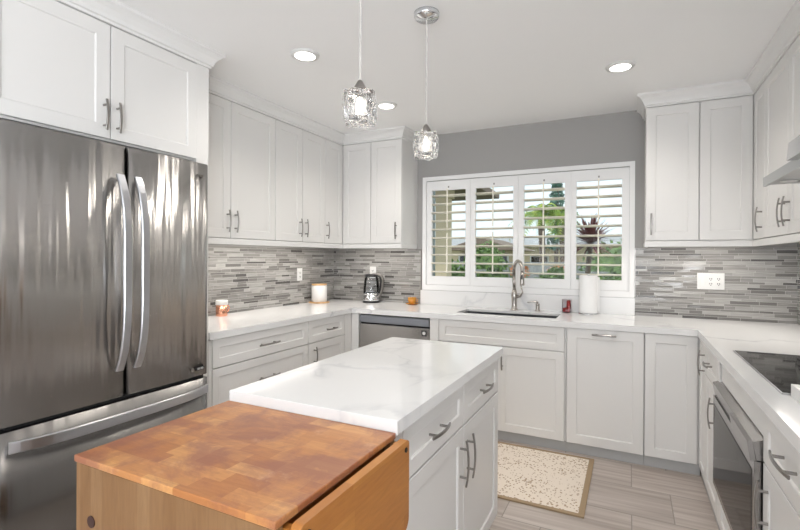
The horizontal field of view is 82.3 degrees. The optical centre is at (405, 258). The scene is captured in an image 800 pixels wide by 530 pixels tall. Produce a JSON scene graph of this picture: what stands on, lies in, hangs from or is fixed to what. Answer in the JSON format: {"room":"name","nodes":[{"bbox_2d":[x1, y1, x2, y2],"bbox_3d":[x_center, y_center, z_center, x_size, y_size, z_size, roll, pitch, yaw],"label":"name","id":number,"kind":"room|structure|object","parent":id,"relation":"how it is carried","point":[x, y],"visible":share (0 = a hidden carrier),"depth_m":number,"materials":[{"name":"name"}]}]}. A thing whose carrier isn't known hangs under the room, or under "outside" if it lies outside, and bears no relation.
{"room":"kitchen","nodes":[
{"label":"kitchen","id":0,"kind":"room"},
{"bbox_2d":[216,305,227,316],"bbox_3d":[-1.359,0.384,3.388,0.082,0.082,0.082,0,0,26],"label":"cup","id":1,"kind":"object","parent":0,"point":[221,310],"depth_m":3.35,"materials":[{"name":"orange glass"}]},
{"bbox_2d":[208,244,333,248],"bbox_3d":[-2.542,0.083,1.349,0.150,2.510,7.800,0,0,26],"label":"wall","id":2,"kind":"structure","parent":0,"point":[208,244],"depth_m":3.90,"materials":[{"name":"grey paint"}]},
{"bbox_2d":[0,0,196,160],"bbox_3d":[-1.643,-0.855,2.216,0.682,0.622,1.006,0,0,26],"label":"upper cabinet","id":3,"kind":"object","parent":2,"relation":"attached to","point":[65,69],"visible":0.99,"depth_m":2.04,"materials":[{"name":"white paint"}]},
{"bbox_2d":[55,0,225,69],"bbox_3d":[-1.444,-1.123,2.182,0.352,0.090,1.163,0,0,26],"label":"trim","id":4,"kind":"structure","parent":3,"relation":"attached to","point":[114,13],"depth_m":2.23,"materials":[{"name":"white paint"}]},
{"bbox_2d":[208,93,275,240],"bbox_3d":[-1.332,-0.651,3.200,0.377,1.029,0.886,0,0,26],"label":"upper cabinet","id":5,"kind":"object","parent":2,"relation":"attached to","point":[241,160],"visible":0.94,"depth_m":3.22,"materials":[{"name":"white paint"}]},
{"bbox_2d":[209,75,414,145],"bbox_3d":[-0.614,-1.121,3.551,0.695,0.090,2.149,0,0,26],"label":"trim","id":6,"kind":"structure","parent":5,"relation":"attached to","point":[220,88],"depth_m":3.73,"materials":[{"name":"white paint"}]},
{"bbox_2d":[208,238,416,248],"bbox_3d":[-0.649,-0.114,3.561,0.651,0.039,2.139,0,0,26],"label":"trim","id":7,"kind":"structure","parent":5,"relation":"attached to","point":[210,240],"depth_m":3.79,"materials":[{"name":"white paint"}]},
{"bbox_2d":[208,245,333,315],"bbox_3d":[-1.220,0.164,3.858,0.008,0.523,2.130,0,0,26],"label":"backsplash","id":8,"kind":"structure","parent":2,"relation":"attached to","point":[249,278],"depth_m":3.89,"materials":[{"name":"tile"}]},
{"bbox_2d":[273,120,324,242],"bbox_3d":[-0.995,-0.651,3.884,0.377,1.029,0.637,0,0,26],"label":"upper cabinet","id":9,"kind":"object","parent":2,"relation":"attached to","point":[299,153],"visible":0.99,"depth_m":3.78,"materials":[{"name":"white paint"}]},
{"bbox_2d":[297,268,301,280],"bbox_3d":[-0.991,0.151,4.303,0.009,0.118,0.072,0,0,26],"label":"wall outlet","id":10,"kind":"object","parent":2,"relation":"attached to","point":[299,270],"visible":1,"depth_m":4.29,"materials":[{"name":"white plastic"}]},
{"bbox_2d":[325,139,342,243],"bbox_3d":[-0.788,-0.651,4.306,0.377,1.029,0.301,0,0,26],"label":"upper cabinet","id":11,"kind":"object","parent":2,"relation":"attached to","point":[333,151],"visible":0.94,"depth_m":4.23,"materials":[{"name":"white paint"}]},
{"bbox_2d":[117,0,795,134],"bbox_3d":[-0.736,-1.221,0.490,4.134,0.120,8.050,0,0,26],"label":"ceiling","id":12,"kind":"structure","parent":0,"point":[491,63],"depth_m":2.53,"materials":[{"name":"white paint"}]},
{"bbox_2d":[290,48,319,61],"bbox_3d":[-0.571,-1.158,2.610,0.164,0.012,0.164,0,0,26],"label":"recessed light","id":13,"kind":"object","parent":12,"relation":"in","point":[301,54],"visible":1,"depth_m":2.59,"materials":[{"name":"white plastic"}]},
{"bbox_2d":[295,52,314,59],"bbox_3d":[-0.571,-1.160,2.610,0.115,0.008,0.115,0,0,26],"label":"diffuser","id":14,"kind":"object","parent":13,"relation":"attached to","point":[298,55],"depth_m":2.61,"materials":[{"name":"white plastic"}]},
{"bbox_2d":[342,0,376,128],"bbox_3d":[-0.160,-0.815,1.627,0.123,0.690,0.120,0,0,1],"label":"pendant light","id":15,"kind":"object","parent":12,"relation":"hanging from","point":[359,103],"visible":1,"depth_m":1.58,"materials":[{"name":"clear glass"}]},
{"bbox_2d":[354,80,365,87],"bbox_3d":[-0.161,-0.613,1.627,0.052,0.038,0.052,0,0,26],"label":"socket","id":16,"kind":"object","parent":15,"relation":"attached to","point":[359,83],"depth_m":1.61,"materials":[{"name":"silver metal"}]},
{"bbox_2d":[377,101,396,108],"bbox_3d":[-0.142,-1.157,3.467,0.164,0.012,0.164,0,0,26],"label":"recessed light","id":17,"kind":"object","parent":12,"relation":"in","point":[385,104],"visible":0.95,"depth_m":3.45,"materials":[{"name":"white plastic"}]},
{"bbox_2d":[379,104,393,108],"bbox_3d":[-0.142,-1.159,3.467,0.115,0.008,0.115,0,0,26],"label":"diffuser","id":18,"kind":"object","parent":17,"relation":"attached to","point":[382,106],"depth_m":3.48,"materials":[{"name":"white plastic"}]},
{"bbox_2d":[413,6,438,160],"bbox_3d":[0.100,-0.813,2.160,0.126,0.692,0.123,0,0,11],"label":"pendant light","id":19,"kind":"object","parent":12,"relation":"hanging from","point":[426,141],"visible":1,"depth_m":2.12,"materials":[{"name":"clear glass"}]},
{"bbox_2d":[422,124,430,130],"bbox_3d":[0.099,-0.613,2.162,0.052,0.038,0.052,0,0,26],"label":"socket","id":20,"kind":"object","parent":19,"relation":"attached to","point":[426,128],"depth_m":2.15,"materials":[{"name":"silver metal"}]},
{"bbox_2d":[605,60,635,72],"bbox_3d":[1.291,-1.148,2.744,0.164,0.012,0.164,0,0,26],"label":"recessed light","id":21,"kind":"object","parent":12,"relation":"in","point":[624,65],"visible":1,"depth_m":2.73,"materials":[{"name":"white plastic"}]},
{"bbox_2d":[610,64,630,70],"bbox_3d":[1.291,-1.150,2.744,0.115,0.008,0.115,0,0,26],"label":"diffuser","id":22,"kind":"object","parent":21,"relation":"attached to","point":[613,67],"depth_m":2.75,"materials":[{"name":"white plastic"}]},
{"bbox_2d":[334,110,798,297],"bbox_3d":[1.000,0.097,4.037,4.134,2.510,0.150,0,0,26],"label":"wall","id":23,"kind":"structure","parent":0,"point":[612,137],"depth_m":3.86,"materials":[{"name":"grey paint"}]},
{"bbox_2d":[370,267,375,277],"bbox_3d":[-0.324,0.139,4.590,0.070,0.115,0.009,0,0,26],"label":"wall outlet","id":24,"kind":"object","parent":23,"relation":"attached to","point":[372,269],"visible":0.69,"depth_m":4.59,"materials":[{"name":"white plastic"}]},
{"bbox_2d":[334,249,420,303],"bbox_3d":[-0.298,0.168,4.587,1.004,0.523,0.008,0,0,26],"label":"backsplash","id":25,"kind":"structure","parent":23,"relation":"attached to","point":[400,269],"depth_m":4.56,"materials":[{"name":"tile"}]},
{"bbox_2d":[342,139,417,244],"bbox_3d":[-0.255,-0.648,4.359,0.645,1.029,0.377,0,0,26],"label":"upper cabinet","id":26,"kind":"object","parent":23,"relation":"attached to","point":[380,178],"visible":0.98,"depth_m":4.21,"materials":[{"name":"white paint"}]},
{"bbox_2d":[421,249,421,289],"bbox_3d":[0.152,0.170,4.365,0.006,0.523,0.010,0,0,26],"label":"trim","id":27,"kind":"structure","parent":23,"relation":"attached to","point":[421,249],"depth_m":4.37,"materials":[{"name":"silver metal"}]},
{"bbox_2d":[422,161,634,297],"bbox_3d":[0.977,-0.231,3.955,1.803,1.064,0.018,0,0,26],"label":"trim","id":28,"kind":"structure","parent":23,"relation":"attached to","point":[575,292],"depth_m":3.86,"materials":[{"name":"white paint"}]},
{"bbox_2d":[433,190,629,275],"bbox_3d":[1.027,-0.236,4.057,1.729,0.975,0.040,0,0,26],"label":"window","id":29,"kind":"structure","parent":23,"relation":"in","point":[629,190],"depth_m":4.41,"materials":[{"name":"grey"}]},
{"bbox_2d":[426,179,470,285],"bbox_3d":[0.401,-0.239,4.252,0.431,0.970,0.100,0,0,26],"label":"plantation shutter","id":30,"kind":"object","parent":29,"relation":"attached to","point":[461,184],"visible":1,"depth_m":4.23,"materials":[{"name":"white paint"}]},
{"bbox_2d":[470,175,518,286],"bbox_3d":[0.789,-0.236,4.062,0.428,0.970,0.100,0,0,26],"label":"plantation shutter","id":31,"kind":"object","parent":29,"relation":"attached to","point":[503,181],"visible":0.94,"depth_m":4.04,"materials":[{"name":"white paint"}]},
{"bbox_2d":[518,171,570,288],"bbox_3d":[1.175,-0.234,3.872,0.430,0.970,0.100,0,0,26],"label":"plantation shutter","id":32,"kind":"object","parent":29,"relation":"attached to","point":[557,177],"visible":0.98,"depth_m":3.85,"materials":[{"name":"white paint"}]},
{"bbox_2d":[571,167,629,290],"bbox_3d":[1.563,-0.232,3.681,0.431,0.970,0.100,0,0,26],"label":"plantation shutter","id":33,"kind":"object","parent":29,"relation":"attached to","point":[623,173],"visible":0.99,"depth_m":3.65,"materials":[{"name":"white paint"}]},
{"bbox_2d":[644,95,755,241],"bbox_3d":[2.052,-0.634,3.225,0.636,1.029,0.377,0,0,26],"label":"upper cabinet","id":34,"kind":"object","parent":23,"relation":"attached to","point":[699,179],"visible":0.98,"depth_m":3.09,"materials":[{"name":"white paint"}]},
{"bbox_2d":[697,273,724,289],"bbox_3d":[2.228,0.166,3.335,0.168,0.120,0.009,0,0,26],"label":"wall outlet","id":35,"kind":"object","parent":23,"relation":"attached to","point":[713,281],"visible":1,"depth_m":3.33,"materials":[{"name":"white plastic"}]},
{"bbox_2d":[700,276,705,285],"bbox_3d":[2.184,0.166,3.354,0.032,0.068,0.003,0,0,26],"label":"switch","id":36,"kind":"object","parent":35,"relation":"attached to","point":[702,278],"depth_m":3.35,"materials":[{"name":"white plastic"}]},
{"bbox_2d":[708,277,712,285],"bbox_3d":[2.227,0.166,3.332,0.032,0.068,0.003,0,0,26],"label":"socket","id":37,"kind":"object","parent":35,"relation":"attached to","point":[710,279],"depth_m":3.33,"materials":[{"name":"grey plastic"}]},
{"bbox_2d":[716,277,720,285],"bbox_3d":[2.270,0.167,3.311,0.032,0.068,0.003,0,0,26],"label":"socket","id":38,"kind":"object","parent":35,"relation":"attached to","point":[718,279],"depth_m":3.31,"materials":[{"name":"grey plastic"}]},
{"bbox_2d":[635,247,797,323],"bbox_3d":[2.234,0.183,3.342,0.990,0.523,0.008,0,0,26],"label":"backsplash","id":39,"kind":"structure","parent":23,"relation":"attached to","point":[760,282],"depth_m":3.31,"materials":[{"name":"tile"}]},
{"bbox_2d":[489,439,718,529],"bbox_3d":[-0.750,1.409,0.494,4.134,0.120,8.050,0,0,26],"label":"floor","id":40,"kind":"structure","parent":0,"point":[622,495],"depth_m":2.50,"materials":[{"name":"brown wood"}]},
{"bbox_2d":[0,119,207,529],"bbox_3d":[-1.557,0.402,2.203,0.786,1.820,0.932,0,0,26],"label":"refrigerator","id":41,"kind":"object","parent":40,"relation":"on","point":[103,245],"visible":0.94,"depth_m":1.92,"materials":[{"name":"grey metal"}]},
{"bbox_2d":[193,64,208,383],"bbox_3d":[-1.428,0.088,2.706,0.646,2.507,0.080,0,0,26],"label":"panel","id":42,"kind":"object","parent":40,"relation":"on","point":[202,116],"visible":0.02,"depth_m":2.57,"materials":[{"name":"white paint"}]},
{"bbox_2d":[74,401,408,529],"bbox_3d":[-0.389,0.908,1.155,0.656,0.882,0.478,0,0,26],"label":"cart","id":43,"kind":"object","parent":40,"relation":"on","point":[228,465],"visible":1,"depth_m":1.05,"materials":[{"name":"brown wood"}]},
{"bbox_2d":[207,322,307,407],"bbox_3d":[-1.196,0.906,3.163,0.668,0.872,0.906,0,0,26],"label":"base cabinet","id":44,"kind":"object","parent":40,"relation":"on","point":[236,361],"visible":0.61,"depth_m":2.94,"materials":[{"name":"white paint"}]},
{"bbox_2d":[307,313,350,364],"bbox_3d":[-0.866,0.907,3.835,0.668,0.872,0.590,0,0,26],"label":"base cabinet","id":45,"kind":"object","parent":40,"relation":"on","point":[328,337],"visible":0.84,"depth_m":3.68,"materials":[{"name":"white paint"}]},
{"bbox_2d":[351,313,360,349],"bbox_3d":[-0.582,0.907,4.372,0.704,0.872,0.620,0,0,26],"label":"filler panel","id":46,"kind":"object","parent":40,"relation":"on","point":[355,324],"visible":0.14,"depth_m":3.95,"materials":[{"name":"white paint"}]},
{"bbox_2d":[230,337,502,529],"bbox_3d":[-0.041,0.893,1.882,0.640,0.914,1.150,0,0,26],"label":"kitchen island","id":47,"kind":"object","parent":40,"relation":"on","point":[440,397],"visible":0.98,"depth_m":1.67,"materials":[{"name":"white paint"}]},
{"bbox_2d":[359,314,429,346],"bbox_3d":[0.031,0.913,4.061,0.658,0.868,0.620,0,0,26],"label":"dishwasher","id":48,"kind":"object","parent":40,"relation":"on","point":[374,328],"visible":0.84,"depth_m":3.80,"materials":[{"name":"silver metal"}]},
{"bbox_2d":[430,318,566,450],"bbox_3d":[0.786,0.915,3.678,1.031,0.872,0.658,0,0,26],"label":"base cabinet","id":49,"kind":"object","parent":40,"relation":"on","point":[532,367],"visible":0.47,"depth_m":3.31,"materials":[{"name":"white paint"}]},
{"bbox_2d":[208,299,799,453],"bbox_3d":[0.237,0.456,2.489,3.830,0.041,3.298,0,0,26],"label":"countertop","id":50,"kind":"structure","parent":49,"relation":"on","point":[721,337],"depth_m":3.03,"materials":[{"name":"white stone"}]},
{"bbox_2d":[215,300,229,316],"bbox_3d":[-1.349,0.367,3.394,0.108,0.116,0.086,0,0,-32],"label":"travel mug","id":51,"kind":"object","parent":50,"relation":"on","point":[222,306],"visible":1,"depth_m":3.36,"materials":[{"name":"orange metal"}]},
{"bbox_2d":[309,283,328,303],"bbox_3d":[-0.831,0.335,4.424,0.200,0.182,0.200,0,0,26],"label":"canister","id":52,"kind":"object","parent":50,"relation":"on","point":[318,290],"visible":1,"depth_m":4.36,"materials":[{"name":"white ceramic"}]},
{"bbox_2d":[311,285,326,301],"bbox_3d":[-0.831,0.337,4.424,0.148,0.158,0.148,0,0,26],"label":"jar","id":53,"kind":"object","parent":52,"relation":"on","point":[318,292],"depth_m":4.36,"materials":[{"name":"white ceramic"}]},
{"bbox_2d":[363,273,383,302],"bbox_3d":[-0.321,0.287,4.453,0.168,0.284,0.201,0,0,-30],"label":"electric kettle","id":54,"kind":"object","parent":50,"relation":"on","point":[368,297],"visible":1,"depth_m":4.42,"materials":[{"name":"silver plastic"}]},
{"bbox_2d":[406,297,418,304],"bbox_3d":[0.065,0.398,4.290,0.128,0.066,0.128,0,0,26],"label":"teacup","id":55,"kind":"object","parent":50,"relation":"on","point":[411,300],"visible":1,"depth_m":4.26,"materials":[{"name":"orange ceramic"}]},
{"bbox_2d":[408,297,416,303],"bbox_3d":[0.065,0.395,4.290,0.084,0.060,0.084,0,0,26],"label":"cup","id":56,"kind":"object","parent":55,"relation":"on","point":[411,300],"depth_m":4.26,"materials":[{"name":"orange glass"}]},
{"bbox_2d":[463,311,557,317],"bbox_3d":[0.819,0.561,3.643,0.801,0.212,0.323,0,0,26],"label":"sink","id":57,"kind":"object","parent":50,"relation":"in","point":[474,312],"visible":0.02,"depth_m":3.78,"materials":[{"name":"grey metal"}]},
{"bbox_2d":[511,259,524,310],"bbox_3d":[0.951,0.222,3.801,0.083,0.428,0.196,0,0,-16],"label":"kitchen faucet","id":58,"kind":"object","parent":50,"relation":"on","point":[514,296],"visible":1,"depth_m":3.84,"materials":[{"name":"silver metal"}]},
{"bbox_2d":[420,290,634,314],"bbox_3d":[0.967,0.370,3.957,1.822,0.132,0.021,0,0,26],"label":"backsplash","id":59,"kind":"structure","parent":50,"relation":"on","point":[608,305],"depth_m":3.93,"materials":[{"name":"white stone"}]},
{"bbox_2d":[527,301,539,310],"bbox_3d":[1.071,0.394,3.805,0.105,0.087,0.044,0,0,23],"label":"soap dispenser","id":60,"kind":"object","parent":50,"relation":"on","point":[536,302],"visible":1,"depth_m":3.78,"materials":[{"name":"silver metal"}]},
{"bbox_2d":[562,299,571,312],"bbox_3d":[1.318,0.384,3.729,0.072,0.108,0.068,0,0,26],"label":"glass tumbler","id":61,"kind":"object","parent":50,"relation":"on","point":[567,309],"visible":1,"depth_m":3.71,"materials":[{"name":"red glass"}]},
{"bbox_2d":[578,274,599,314],"bbox_3d":[1.451,0.279,3.614,0.152,0.320,0.144,0,0,26],"label":"paper towel roll","id":62,"kind":"object","parent":50,"relation":"on","point":[589,285],"visible":1,"depth_m":3.56,"materials":[{"name":"white paper"}]},
{"bbox_2d":[733,350,799,394],"bbox_3d":[1.631,0.441,1.715,0.529,0.006,0.771,0,0,26],"label":"cooktop","id":63,"kind":"object","parent":50,"relation":"in","point":[780,371],"visible":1,"depth_m":1.83,"materials":[{"name":"black glass"}]},
{"bbox_2d":[791,384,799,402],"bbox_3d":[1.309,0.423,1.282,0.291,0.040,0.270,0,0,26],"label":"serving tray","id":64,"kind":"object","parent":50,"relation":"on","point":[795,388],"visible":1,"depth_m":1.43,"materials":[{"name":"white ceramic"}]},
{"bbox_2d":[497,441,593,518],"bbox_3d":[0.686,1.347,2.926,0.920,0.008,0.768,0,0,26],"label":"rug","id":65,"kind":"object","parent":40,"relation":"on","point":[558,482],"visible":0.55,"depth_m":2.79,"materials":[{"name":"beige fabric"}]},
{"bbox_2d":[566,328,643,464],"bbox_3d":[1.466,0.919,3.343,0.481,0.872,0.658,0,0,26],"label":"base cabinet","id":66,"kind":"object","parent":40,"relation":"on","point":[605,392],"visible":0.99,"depth_m":3.08,"materials":[{"name":"white paint"}]},
{"bbox_2d":[644,333,699,474],"bbox_3d":[2.111,0.923,3.047,0.934,0.872,0.621,0,0,26],"label":"base cabinet","id":67,"kind":"object","parent":40,"relation":"on","point":[671,376],"visible":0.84,"depth_m":2.91,"materials":[{"name":"white paint"}]},
{"bbox_2d":[697,340,708,497],"bbox_3d":[2.038,0.924,2.599,0.670,0.872,0.287,0,0,26],"label":"base cabinet","id":68,"kind":"object","parent":40,"relation":"on","point":[702,352],"visible":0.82,"depth_m":2.74,"materials":[{"name":"white paint"}]},
{"bbox_2d":[702,347,719,529],"bbox_3d":[1.889,0.923,2.296,0.670,0.872,0.386,0,0,26],"label":"base cabinet","id":69,"kind":"object","parent":40,"relation":"on","point":[711,366],"visible":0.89,"depth_m":2.46,"materials":[{"name":"white paint"}]},
{"bbox_2d":[717,361,763,529],"bbox_3d":[1.614,0.923,1.737,0.670,0.872,0.855,0,0,26],"label":"base cabinet","id":70,"kind":"object","parent":40,"relation":"on","point":[749,406],"visible":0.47,"depth_m":1.88,"materials":[{"name":"white paint"}]},
{"bbox_2d":[713,381,763,529],"bbox_3d":[1.603,0.848,1.737,0.654,0.514,0.821,0,0,26],"label":"oven","id":71,"kind":"object","parent":70,"relation":"in","point":[738,461],"visible":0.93,"depth_m":1.76,"materials":[{"name":"silver metal"}]},
{"bbox_2d":[753,414,799,529],"bbox_3d":[1.258,0.922,1.013,0.670,0.872,0.752,0,0,26],"label":"base cabinet","id":72,"kind":"object","parent":40,"relation":"on","point":[781,465],"visible":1,"depth_m":1.32,"materials":[{"name":"white paint"}]},
{"bbox_3d":[1.034,0.104,-0.409,0.150,2.510,7.800,0,0,26],"label":"wall","id":73,"kind":"structure","parent":0,"visible":0},
{"bbox_2d":[753,81,764,239],"bbox_3d":[2.324,-0.632,2.782,0.357,1.029,0.290,0,0,26],"label":"upper cabinet","id":74,"kind":"object","parent":73,"relation":"attached to","point":[759,96],"visible":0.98,"depth_m":2.84,"materials":[{"name":"white paint"}]},
{"bbox_2d":[763,135,799,186],"bbox_3d":[1.682,-0.384,1.667,0.520,0.114,0.733,0,0,26],"label":"range hood","id":75,"kind":"object","parent":73,"relation":"attached to","point":[789,173],"visible":1,"depth_m":1.79,"materials":[{"name":"silver metal"}]},
{"bbox_2d":[780,179,797,182],"bbox_3d":[1.647,-0.333,1.964,0.060,0.004,0.060,0,0,26],"label":"lamp","id":76,"kind":"object","parent":75,"relation":"attached to","point":[781,180],"depth_m":1.94,"materials":[{"name":"white plastic"}]},
{"bbox_2d":[764,35,799,237],"bbox_3d":[2.095,-0.632,2.316,0.357,1.029,0.746,0,0,26],"label":"upper cabinet","id":77,"kind":"object","parent":73,"relation":"attached to","point":[782,86],"visible":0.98,"depth_m":2.42,"materials":[{"name":"white paint"}]},
{"bbox_2d":[637,0,799,120],"bbox_3d":[1.642,-1.107,2.458,0.685,0.090,2.120,0,0,26],"label":"trim","id":78,"kind":"structure","parent":77,"relation":"attached to","point":[788,31],"depth_m":2.96,"materials":[{"name":"white paint"}]},
{"bbox_2d":[643,233,799,247],"bbox_3d":[1.829,-0.100,2.783,0.641,0.039,1.350,0,0,26],"label":"trim","id":79,"kind":"structure","parent":77,"relation":"attached to","point":[792,238],"depth_m":3.02,"materials":[{"name":"white paint"}]},
{"bbox_2d":[797,244,799,324],"bbox_3d":[1.955,0.173,1.645,0.008,0.545,3.300,0,0,26],"label":"backsplash","id":80,"kind":"structure","parent":73,"relation":"attached to","point":[798,245],"depth_m":3.10,"materials":[{"name":"tile"}]},
{"label":"outside","id":81,"kind":"structure","parent":0,"visible":0},
{"bbox_3d":[5.893,1.553,18.350,32.000,0.100,29.840,0,0,26],"label":"ground","id":82,"kind":"structure","parent":81,"visible":0},
{"bbox_2d":[435,190,454,275],"bbox_3d":[0.545,0.245,6.517,0.230,2.499,0.260,0,0,26],"label":"patio column","id":83,"kind":"structure","parent":82,"relation":"on","point":[438,242],"depth_m":6.44,"materials":[{"name":"beige paint"}]},
{"bbox_2d":[435,188,498,201],"bbox_3d":[-0.133,-1.097,7.048,2.730,0.275,1.952,0,0,26],"label":"roof","id":84,"kind":"structure","parent":83,"relation":"on","point":[496,196],"depth_m":7.08,"materials":[{"name":"brown"}]},
{"bbox_2d":[451,259,464,276],"bbox_3d":[0.934,0.800,8.774,1.180,1.609,1.188,0,0,26],"label":"bush","id":85,"kind":"object","parent":82,"relation":"on","point":[455,267],"visible":0.06,"depth_m":8.63,"materials":[{"name":"green plant"}]},
{"bbox_2d":[463,240,507,276],"bbox_3d":[2.185,0.488,12.517,1.309,2.010,1.107,0,0,26],"label":"bush","id":86,"kind":"object","parent":82,"relation":"on","point":[483,250],"visible":0.22,"depth_m":12.20,"materials":[{"name":"green plant"}]},
{"bbox_2d":[452,239,533,261],"bbox_3d":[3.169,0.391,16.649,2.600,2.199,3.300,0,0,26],"label":"house","id":87,"kind":"structure","parent":82,"relation":"on","point":[508,250],"depth_m":15.42,"materials":[{"name":"beige paint"}]},
{"bbox_2d":[478,266,507,277],"bbox_3d":[1.475,0.854,7.729,0.832,1.463,0.855,0,0,26],"label":"bush","id":88,"kind":"object","parent":82,"relation":"on","point":[489,269],"visible":0.02,"depth_m":7.67,"materials":[{"name":"green plant"}]},
{"bbox_2d":[505,265,529,277],"bbox_3d":[2.270,0.790,8.927,0.590,1.424,0.439,0,0,26],"label":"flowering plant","id":89,"kind":"object","parent":82,"relation":"on","point":[511,268],"visible":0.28,"depth_m":8.93,"materials":[{"name":"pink plant"}]},
{"bbox_2d":[453,261,585,278],"bbox_3d":[3.696,0.800,12.740,15.000,1.399,0.150,0,0,26],"label":"wall","id":90,"kind":"structure","parent":82,"relation":"on","point":[531,267],"depth_m":12.67,"materials":[{"name":"grey"}]},
{"bbox_2d":[508,203,564,261],"bbox_3d":[4.104,-0.091,13.998,1.885,3.192,1.824,0,0,-10],"label":"palm tree","id":91,"kind":"object","parent":82,"relation":"on","point":[536,213],"visible":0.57,"depth_m":13.88,"materials":[{"name":"green plant"}]},
{"bbox_2d":[452,237,621,261],"bbox_3d":[6.846,0.251,21.973,16.500,2.499,5.500,0,0,26],"label":"house","id":92,"kind":"structure","parent":82,"relation":"on","point":[527,241],"depth_m":20.08,"materials":[{"name":"beige paint"}]},
{"bbox_2d":[476,269,612,278],"bbox_3d":[3.241,0.883,9.759,5.215,1.239,0.040,0,0,26],"label":"metal railing","id":93,"kind":"object","parent":82,"relation":"on","point":[533,271],"visible":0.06,"depth_m":9.89,"materials":[{"name":"grey"}]},
{"bbox_2d":[545,183,564,261],"bbox_3d":[5.910,-0.909,17.824,0.896,4.827,0.903,0,0,-4],"label":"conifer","id":94,"kind":"object","parent":82,"relation":"on","point":[553,194],"visible":0.37,"depth_m":17.69,"materials":[{"name":"green plant"}]},
{"bbox_2d":[535,266,576,278],"bbox_3d":[2.690,0.814,8.035,0.966,1.389,0.863,0,0,26],"label":"bush","id":95,"kind":"object","parent":82,"relation":"on","point":[560,269],"visible":0.02,"depth_m":7.96,"materials":[{"name":"green plant"}]},
{"bbox_2d":[533,206,581,261],"bbox_3d":[5.364,-0.187,15.768,1.634,3.391,1.634,0,0,-24],"label":"palm tree","id":96,"kind":"object","parent":82,"relation":"on","point":[562,211],"visible":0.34,"depth_m":15.73,"materials":[{"name":"green plant"}]},
{"bbox_2d":[563,213,621,273],"bbox_3d":[2.678,0.414,6.542,1.057,2.188,1.011,0,0,26],"label":"cordyline","id":97,"kind":"object","parent":82,"relation":"on","point":[590,230],"visible":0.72,"depth_m":6.52,"materials":[{"name":"red plant"}]},
{"bbox_2d":[578,239,621,277],"bbox_3d":[5.085,0.519,10.858,1.936,1.984,1.098,0,0,26],"label":"bush","id":98,"kind":"object","parent":82,"relation":"on","point":[608,259],"visible":0.17,"depth_m":10.72,"materials":[{"name":"green plant"}]},
{"bbox_2d":[600,266,621,279],"bbox_3d":[3.549,0.799,7.386,1.058,1.420,0.966,0,0,26],"label":"bush","id":99,"kind":"object","parent":82,"relation":"on","point":[619,271],"visible":0.04,"depth_m":7.36,"materials":[{"name":"green plant"}]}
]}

